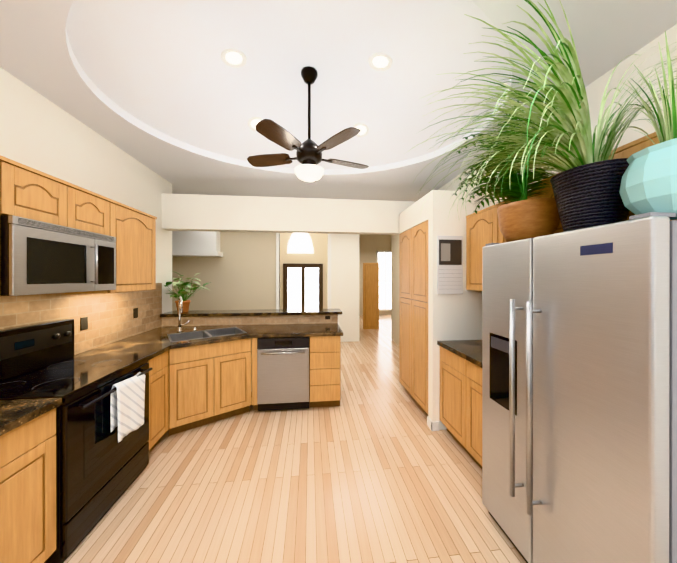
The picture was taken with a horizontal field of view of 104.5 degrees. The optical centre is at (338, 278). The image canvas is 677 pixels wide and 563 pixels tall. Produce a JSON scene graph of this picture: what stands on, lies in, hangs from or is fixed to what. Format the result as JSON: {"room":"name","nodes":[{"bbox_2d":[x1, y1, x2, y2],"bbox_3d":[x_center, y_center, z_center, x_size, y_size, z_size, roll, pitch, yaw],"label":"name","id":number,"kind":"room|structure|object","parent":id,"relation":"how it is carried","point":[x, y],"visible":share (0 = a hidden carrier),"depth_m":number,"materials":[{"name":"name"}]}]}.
{"room":"kitchen","nodes":[
{"label":"kitchen","id":0,"kind":"room"},
{"bbox_2d":[0,67,167,313],"bbox_3d":[-2.083,0.105,0.170,0.150,2.920,7.000,0,0,-6],"label":"wall","id":1,"kind":"structure","parent":0,"point":[39,132],"depth_m":2.21,"materials":[{"name":"white paint"}]},
{"bbox_2d":[0,155,7,214],"bbox_3d":[-1.921,-0.261,1.071,0.335,0.770,0.602,0,0,-6],"label":"upper cabinet","id":2,"kind":"object","parent":1,"relation":"attached to","point":[3,160],"depth_m":1.40,"materials":[{"name":"brown wood"}]},
{"bbox_2d":[8,159,111,235],"bbox_3d":[-1.994,-0.494,1.748,0.335,0.305,0.760,0,0,-6],"label":"upper cabinet","id":3,"kind":"object","parent":1,"relation":"attached to","point":[27,192],"depth_m":1.68,"materials":[{"name":"brown wood"}]},
{"bbox_2d":[0,215,115,295],"bbox_3d":[-1.948,-0.121,1.754,0.428,0.430,0.750,0,0,-6],"label":"microwave","id":4,"kind":"object","parent":3,"relation":"attached to","point":[38,257],"visible":1,"depth_m":1.60,"materials":[{"name":"silver metal"}]},
{"bbox_2d":[65,200,156,293],"bbox_3d":[-2.069,-0.262,2.444,0.335,0.770,0.640,0,0,-6],"label":"upper cabinet","id":5,"kind":"object","parent":1,"relation":"attached to","point":[134,230],"depth_m":2.43,"materials":[{"name":"brown wood"}]},
{"bbox_2d":[168,231,279,311],"bbox_3d":[-3.173,0.099,5.977,3.550,2.920,0.460,0,0,-6],"label":"wall","id":6,"kind":"structure","parent":0,"point":[239,270],"depth_m":6.15,"materials":[{"name":"beige paint"}]},
{"bbox_2d":[160,309,341,318],"bbox_3d":[-1.172,0.491,3.769,2.426,0.040,0.380,0,0,-6],"label":"countertop","id":7,"kind":"structure","parent":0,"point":[173,314],"depth_m":3.62,"materials":[{"name":"black stone"}]},
{"bbox_2d":[164,271,210,311],"bbox_3d":[-2.082,0.185,3.692,0.552,0.571,0.706,0,0,-6],"label":"potted plant","id":8,"kind":"object","parent":7,"relation":"on","point":[182,292],"visible":0.98,"depth_m":3.62,"materials":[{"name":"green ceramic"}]},
{"bbox_2d":[162,193,414,234],"bbox_3d":[-0.429,-0.904,3.803,3.920,0.470,0.170,0,0,-6],"label":"header beam","id":9,"kind":"structure","parent":0,"point":[198,212],"depth_m":3.68,"materials":[{"name":"white paint"}]},
{"bbox_2d":[64,315,525,562],"bbox_3d":[-0.062,1.591,4.413,9.400,0.060,15.000,0,0,-6],"label":"floor","id":10,"kind":"structure","parent":0,"point":[372,468],"depth_m":1.92,"materials":[{"name":"brown wood"}]},
{"bbox_2d":[0,411,55,562],"bbox_3d":[-1.790,1.124,1.085,0.612,0.880,0.598,0,0,-6],"label":"base cabinet","id":11,"kind":"object","parent":10,"relation":"on","point":[27,453],"depth_m":1.27,"materials":[{"name":"brown wood"}]},
{"bbox_2d":[0,398,61,434],"bbox_3d":[-1.754,0.664,0.849,0.640,0.040,1.078,0,0,-6],"label":"countertop","id":12,"kind":"structure","parent":11,"relation":"on","point":[13,413],"depth_m":1.29,"materials":[{"name":"brown stone"}]},
{"bbox_2d":[0,319,152,562],"bbox_3d":[-1.804,0.944,1.770,0.716,1.240,0.756,0,0,-6],"label":"range","id":13,"kind":"object","parent":10,"relation":"on","point":[102,436],"visible":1,"depth_m":1.69,"materials":[{"name":"black metal"}]},
{"bbox_2d":[110,372,145,442],"bbox_3d":[-1.485,0.902,1.866,0.061,0.412,0.303,0,0,-6],"label":"towel","id":14,"kind":"object","parent":13,"relation":"hanging from","point":[127,399],"depth_m":1.82,"materials":[{"name":"fabric"}]},
{"bbox_2d":[147,359,171,451],"bbox_3d":[-1.900,1.123,2.344,0.664,0.880,0.394,0,0,-6],"label":"base cabinet","id":15,"kind":"object","parent":10,"relation":"on","point":[160,377],"depth_m":2.38,"materials":[{"name":"brown wood"}]},
{"bbox_2d":[136,327,263,434],"bbox_3d":[-1.435,1.101,2.945,1.005,0.922,0.903,0,0,-6],"label":"base cabinet","id":16,"kind":"object","parent":10,"relation":"on","point":[203,365],"depth_m":2.79,"materials":[{"name":"brown wood"}]},
{"bbox_2d":[74,323,342,358],"bbox_3d":[-1.112,0.662,2.927,2.364,0.040,1.388,0,0,-6],"label":"countertop","id":17,"kind":"structure","parent":16,"relation":"on","point":[324,338],"depth_m":2.98,"materials":[{"name":"brown stone"}]},
{"bbox_2d":[167,296,246,341],"bbox_3d":[-1.516,0.535,3.037,0.888,0.654,0.784,0,0,-6],"label":"sink","id":18,"kind":"object","parent":17,"relation":"in","point":[194,334],"depth_m":3.10,"materials":[{"name":"silver metal"}]},
{"bbox_2d":[257,337,308,410],"bbox_3d":[-0.667,1.126,3.311,0.594,0.872,0.661,0,0,-6],"label":"dishwasher","id":19,"kind":"object","parent":10,"relation":"on","point":[282,373],"visible":1,"depth_m":3.04,"materials":[{"name":"silver metal"}]},
{"bbox_2d":[309,355,340,407],"bbox_3d":[-0.190,1.122,3.413,0.370,0.880,0.620,0,0,-6],"label":"base cabinet","id":20,"kind":"object","parent":10,"relation":"on","point":[324,370],"depth_m":3.11,"materials":[{"name":"brown wood"}]},
{"bbox_2d":[399,220,427,414],"bbox_3d":[1.248,0.467,3.286,0.688,2.190,0.916,0,0,-6],"label":"pantry","id":21,"kind":"object","parent":10,"relation":"on","point":[413,311],"visible":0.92,"depth_m":3.16,"materials":[{"name":"brown wood"}]},
{"bbox_2d":[437,340,481,467],"bbox_3d":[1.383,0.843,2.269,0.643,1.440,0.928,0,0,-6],"label":"base cabinet","id":22,"kind":"object","parent":10,"relation":"on","point":[461,390],"visible":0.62,"depth_m":2.31,"materials":[{"name":"brown wood"}]},
{"bbox_2d":[482,212,676,562],"bbox_3d":[1.351,0.669,1.349,0.848,1.790,0.879,0,0,-6],"label":"fridge","id":23,"kind":"object","parent":10,"relation":"on","point":[579,395],"visible":1,"depth_m":1.09,"materials":[{"name":"grey metal"}]},
{"bbox_2d":[452,101,559,241],"bbox_3d":[1.276,-0.754,1.975,0.681,1.052,1.045,0,0,-6],"label":"potted plant","id":24,"kind":"object","parent":23,"relation":"on","point":[520,216],"visible":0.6,"depth_m":1.63,"materials":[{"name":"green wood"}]},
{"bbox_2d":[410,0,676,231],"bbox_3d":[1.021,-0.741,1.313,1.418,1.028,0.926,0,0,-6],"label":"potted plant","id":25,"kind":"object","parent":23,"relation":"on","point":[585,182],"visible":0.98,"depth_m":1.17,"materials":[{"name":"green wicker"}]},
{"bbox_2d":[618,31,676,219],"bbox_3d":[1.237,-0.555,0.954,0.290,0.656,0.286,0,0,-6],"label":"potted plant","id":26,"kind":"object","parent":23,"relation":"on","point":[648,181],"visible":0.98,"depth_m":0.94,"materials":[{"name":"teal ceramic"}]},
{"bbox_2d":[287,233,312,252],"bbox_3d":[-1.421,-1.395,9.778,0.950,0.900,0.025,0,0,-6],"label":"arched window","id":27,"kind":"structure","parent":0,"point":[300,242],"depth_m":9.77,"materials":[{"name":"white glass"}]},
{"bbox_2d":[280,233,327,308],"bbox_3d":[-2.649,-0.745,9.739,5.400,4.600,0.150,0,0,-6],"label":"wall","id":28,"kind":"structure","parent":0,"point":[319,255],"depth_m":9.84,"materials":[{"name":"beige paint"}]},
{"bbox_2d":[283,263,322,308],"bbox_3d":[-1.313,0.505,9.751,1.460,2.100,0.105,0,0,-6],"label":"front door","id":29,"kind":"structure","parent":28,"relation":"in","point":[302,286],"depth_m":9.71,"materials":[{"name":"brown"}]},
{"bbox_2d":[0,0,676,201],"bbox_3d":[0.233,-1.551,1.676,9.400,0.390,9.500,0,0,-6],"label":"ceiling","id":30,"kind":"structure","parent":0,"point":[161,88],"depth_m":2.00,"materials":[{"name":"white paint"}]},
{"bbox_2d":[221,48,246,67],"bbox_3d":[-0.806,-1.694,2.018,0.186,0.040,0.188,0,0,-6],"label":"recessed light","id":31,"kind":"object","parent":30,"relation":"in","point":[233,57],"visible":1,"depth_m":2.01,"materials":[{"name":"white paint"}]},
{"bbox_2d":[248,117,262,131],"bbox_3d":[-0.860,-1.624,2.764,0.186,0.063,0.182,0,0,-6],"label":"recessed light","id":32,"kind":"object","parent":30,"relation":"in","point":[253,122],"visible":0.5,"depth_m":2.73,"materials":[{"name":"white paint"}]},
{"bbox_2d":[247,66,368,181],"bbox_3d":[-0.253,-1.290,2.271,1.086,0.915,1.043,0,0,-6],"label":"ceiling fan","id":33,"kind":"object","parent":30,"relation":"hanging from","point":[309,154],"visible":1,"depth_m":2.15,"materials":[{"name":"brown wood"}]},
{"bbox_2d":[353,123,368,136],"bbox_3d":[0.240,-1.625,2.876,0.186,0.063,0.182,0,0,-6],"label":"recessed light","id":34,"kind":"object","parent":30,"relation":"in","point":[363,127],"visible":0.69,"depth_m":2.85,"materials":[{"name":"white paint"}]},
{"bbox_2d":[368,52,391,70],"bbox_3d":[0.327,-1.690,2.048,0.186,0.043,0.187,0,0,-6],"label":"recessed light","id":35,"kind":"object","parent":30,"relation":"in","point":[379,61],"visible":1,"depth_m":2.04,"materials":[{"name":"white paint"}]},
{"bbox_2d":[328,234,358,341],"bbox_3d":[0.125,0.098,6.499,0.780,2.920,0.130,0,0,-6],"label":"wall","id":36,"kind":"structure","parent":0,"point":[343,249],"depth_m":6.45,"materials":[{"name":"beige paint"}]},
{"bbox_2d":[359,234,390,314],"bbox_3d":[1.896,-0.746,11.236,3.720,4.600,0.150,0,0,-6],"label":"wall","id":37,"kind":"structure","parent":0,"point":[370,245],"depth_m":11.09,"materials":[{"name":"beige paint"}]},
{"bbox_2d":[363,263,378,328],"bbox_3d":[1.002,0.542,8.068,0.500,2.030,0.040,0,0,-6],"label":"hall door","id":38,"kind":"structure","parent":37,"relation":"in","point":[370,295],"depth_m":8.05,"materials":[{"name":"brown wood"}]},
{"bbox_2d":[376,251,390,310],"bbox_3d":[2.002,0.104,11.146,0.790,2.540,0.048,0,0,-6],"label":"window","id":39,"kind":"structure","parent":37,"relation":"in","point":[383,259],"depth_m":11.13,"materials":[{"name":"white glass"}]},
{"bbox_2d":[392,235,398,344],"bbox_3d":[1.552,0.099,5.537,0.150,2.920,2.090,0,0,-6],"label":"wall","id":40,"kind":"structure","parent":0,"point":[395,238],"depth_m":6.37,"materials":[{"name":"beige paint"}]},
{"bbox_2d":[399,190,494,430],"bbox_3d":[1.250,0.327,3.228,0.705,2.470,1.035,0,0,-6],"label":"wall","id":41,"kind":"structure","parent":0,"point":[454,316],"depth_m":2.72,"materials":[{"name":"white paint"}]},
{"bbox_2d":[437,236,462,293],"bbox_3d":[1.151,-0.138,2.702,0.275,0.600,0.016,0,0,-6],"label":"calendar","id":42,"kind":"object","parent":41,"relation":"attached to","point":[449,264],"visible":1,"depth_m":2.70,"materials":[{"name":"white paper"}]},
{"bbox_2d":[438,24,676,203],"bbox_3d":[1.942,0.104,0.806,0.150,2.920,7.400,0,0,-6],"label":"wall","id":43,"kind":"structure","parent":0,"point":[648,55],"depth_m":1.59,"materials":[{"name":"white paint"}]},
{"bbox_2d":[466,207,489,290],"bbox_3d":[1.517,-0.262,2.483,0.326,0.770,0.528,0,0,-6],"label":"upper cabinet","id":44,"kind":"object","parent":43,"relation":"attached to","point":[482,228],"depth_m":2.56,"materials":[{"name":"brown wood"}]},
{"bbox_2d":[490,198,529,242],"bbox_3d":[1.560,-0.262,2.083,0.326,0.770,0.527,0,0,-6],"label":"upper cabinet","id":45,"kind":"object","parent":43,"relation":"attached to","point":[496,236],"depth_m":2.29,"materials":[{"name":"brown wood"}]},
{"bbox_2d":[530,132,676,233],"bbox_3d":[1.588,-0.441,1.361,0.426,0.410,0.908,0,0,-6],"label":"upper cabinet","id":46,"kind":"object","parent":43,"relation":"attached to","point":[625,151],"depth_m":1.26,"materials":[{"name":"brown wood"}]}
]}

